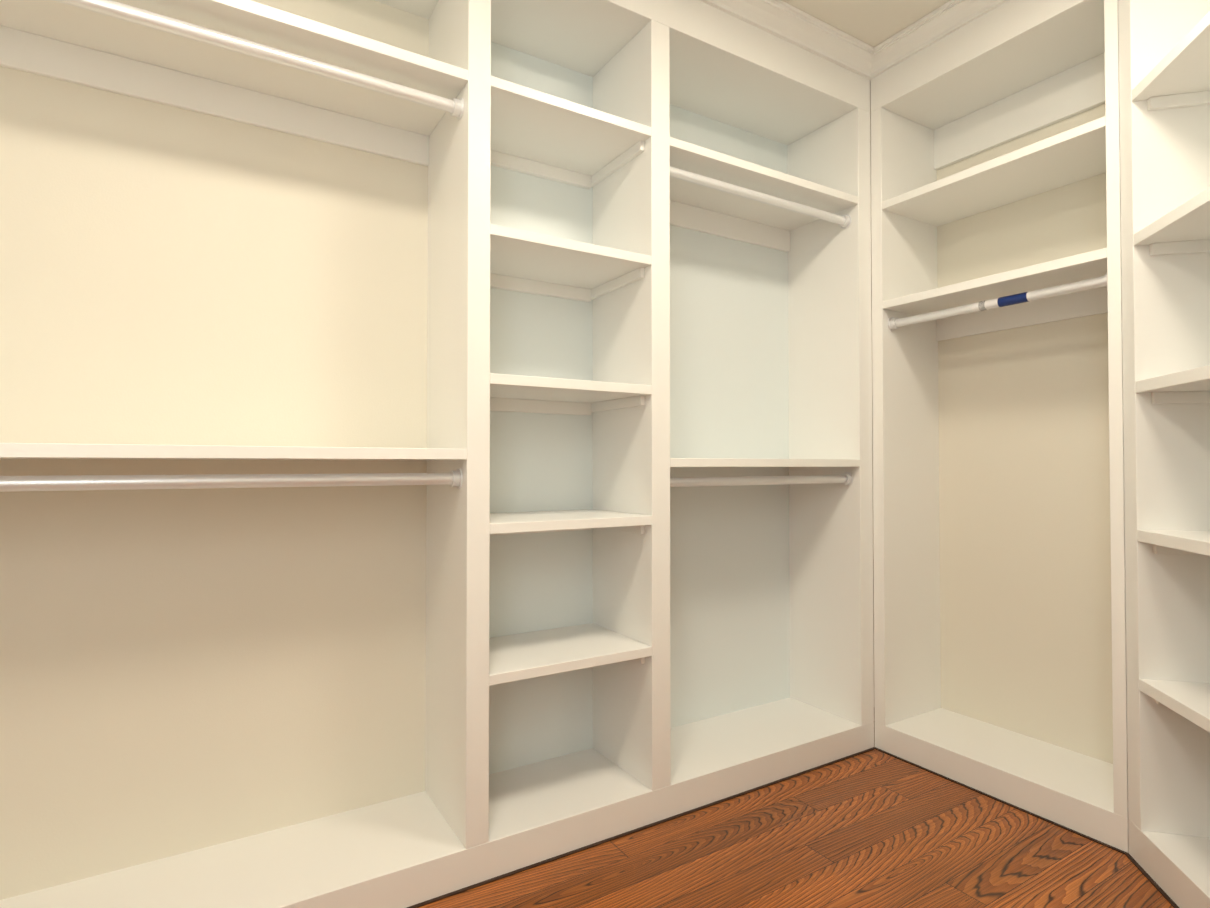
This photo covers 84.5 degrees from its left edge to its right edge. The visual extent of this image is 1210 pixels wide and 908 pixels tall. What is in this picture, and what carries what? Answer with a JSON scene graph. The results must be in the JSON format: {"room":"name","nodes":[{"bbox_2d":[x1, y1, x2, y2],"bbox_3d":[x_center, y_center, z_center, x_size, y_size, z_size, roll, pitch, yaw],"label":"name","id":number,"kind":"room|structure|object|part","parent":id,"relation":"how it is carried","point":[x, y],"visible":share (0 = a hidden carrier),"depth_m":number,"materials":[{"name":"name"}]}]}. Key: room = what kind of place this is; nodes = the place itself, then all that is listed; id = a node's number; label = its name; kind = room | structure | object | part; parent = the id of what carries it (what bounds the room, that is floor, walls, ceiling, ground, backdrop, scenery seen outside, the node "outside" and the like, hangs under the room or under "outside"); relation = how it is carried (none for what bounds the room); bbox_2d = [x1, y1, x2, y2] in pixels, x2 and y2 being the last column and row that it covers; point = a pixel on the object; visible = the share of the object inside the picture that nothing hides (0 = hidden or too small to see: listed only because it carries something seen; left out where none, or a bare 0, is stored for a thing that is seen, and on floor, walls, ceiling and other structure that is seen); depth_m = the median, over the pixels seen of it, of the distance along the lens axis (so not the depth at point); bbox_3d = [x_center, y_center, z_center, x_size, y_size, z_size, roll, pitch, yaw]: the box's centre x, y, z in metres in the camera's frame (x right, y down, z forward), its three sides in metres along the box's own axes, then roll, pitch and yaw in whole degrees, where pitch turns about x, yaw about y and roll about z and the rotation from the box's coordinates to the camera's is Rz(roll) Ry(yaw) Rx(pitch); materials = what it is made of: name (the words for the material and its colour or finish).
{"room":"walk-in closet","nodes":[
{"label":"walk-in closet","id":0,"kind":"room"},
{"bbox_2d":[407,721,1178,907],"bbox_3d":[0.394,1.093,0.968,3.858,0.083,3.204,1,-1,-31],"label":"floor","id":1,"kind":"structure","parent":0,"point":[874,828],"depth_m":1.75,"materials":[{"name":"brown wood"}]},
{"bbox_2d":[0,0,873,907],"bbox_3d":[-0.340,-0.169,1.856,2.900,2.475,0.350,1,-1,-31],"label":"closet","id":2,"kind":"object","parent":1,"relation":"on","point":[434,448],"visible":1,"depth_m":1.80,"materials":[{"name":"white paint"}]},
{"bbox_3d":[-0.914,0.057,1.364,1.272,0.052,0.052,1,-1,-31],"label":"rod","id":3,"kind":"part","parent":2,"relation":"part of","materials":[{"name":"silver metal"}]},
{"bbox_3d":[-0.914,-0.891,1.379,1.272,0.052,0.052,1,-1,-31],"label":"rod","id":4,"kind":"part","parent":2,"relation":"part of","materials":[{"name":"silver metal"}]},
{"bbox_3d":[0.532,-0.871,2.260,0.860,0.052,0.052,1,-1,-31],"label":"rod","id":5,"kind":"part","parent":2,"relation":"part of","materials":[{"name":"silver metal"}]},
{"bbox_3d":[0.532,0.089,2.245,0.860,0.052,0.052,1,-1,-31],"label":"rod","id":6,"kind":"part","parent":2,"relation":"part of","materials":[{"name":"silver metal"}]},
{"bbox_2d":[870,0,1128,852],"bbox_3d":[1.341,-0.164,2.219,0.350,2.475,0.781,1,-1,-31],"label":"closet","id":7,"kind":"object","parent":1,"relation":"on","point":[1000,673],"visible":0.9,"depth_m":2.31,"materials":[{"name":"white paint"}]},
{"bbox_3d":[1.243,-0.484,2.157,0.052,0.052,0.704,1,-1,-31],"label":"rod","id":8,"kind":"part","parent":7,"relation":"part of","materials":[{"name":"silver metal"}]},
{"bbox_2d":[1118,0,1209,907],"bbox_3d":[1.483,-0.176,1.413,0.350,2.475,0.700,0,-1,14],"label":"closet","id":9,"kind":"object","parent":1,"relation":"on","point":[1164,77],"visible":1,"depth_m":1.71,"materials":[{"name":"white paint"}]},
{"bbox_2d":[782,0,949,119],"bbox_3d":[0.394,-1.520,1.010,3.858,0.080,3.204,1,-1,-31],"label":"ceiling","id":10,"kind":"structure","parent":0,"point":[873,23],"depth_m":2.21,"materials":[{"name":"beige paint"}]},
{"bbox_2d":[700,0,883,79],"bbox_3d":[-0.231,-1.438,1.698,2.900,0.061,0.070,1,-1,-31],"label":"crown molding","id":11,"kind":"structure","parent":10,"relation":"attached to","point":[781,19],"depth_m":2.25,"materials":[{"name":"white paint"}]},
{"bbox_2d":[876,0,1008,71],"bbox_3d":[1.182,-1.432,2.097,0.070,0.061,0.705,1,-1,-31],"label":"crown molding","id":12,"kind":"structure","parent":10,"relation":"attached to","point":[953,15],"depth_m":2.24,"materials":[{"name":"white paint"}]},
{"bbox_2d":[870,120,873,632],"bbox_3d":[1.483,-0.190,2.427,0.100,2.535,1.483,1,-1,-31],"label":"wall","id":13,"kind":"structure","parent":0,"point":[872,411],"depth_m":2.87,"materials":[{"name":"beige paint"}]}
]}

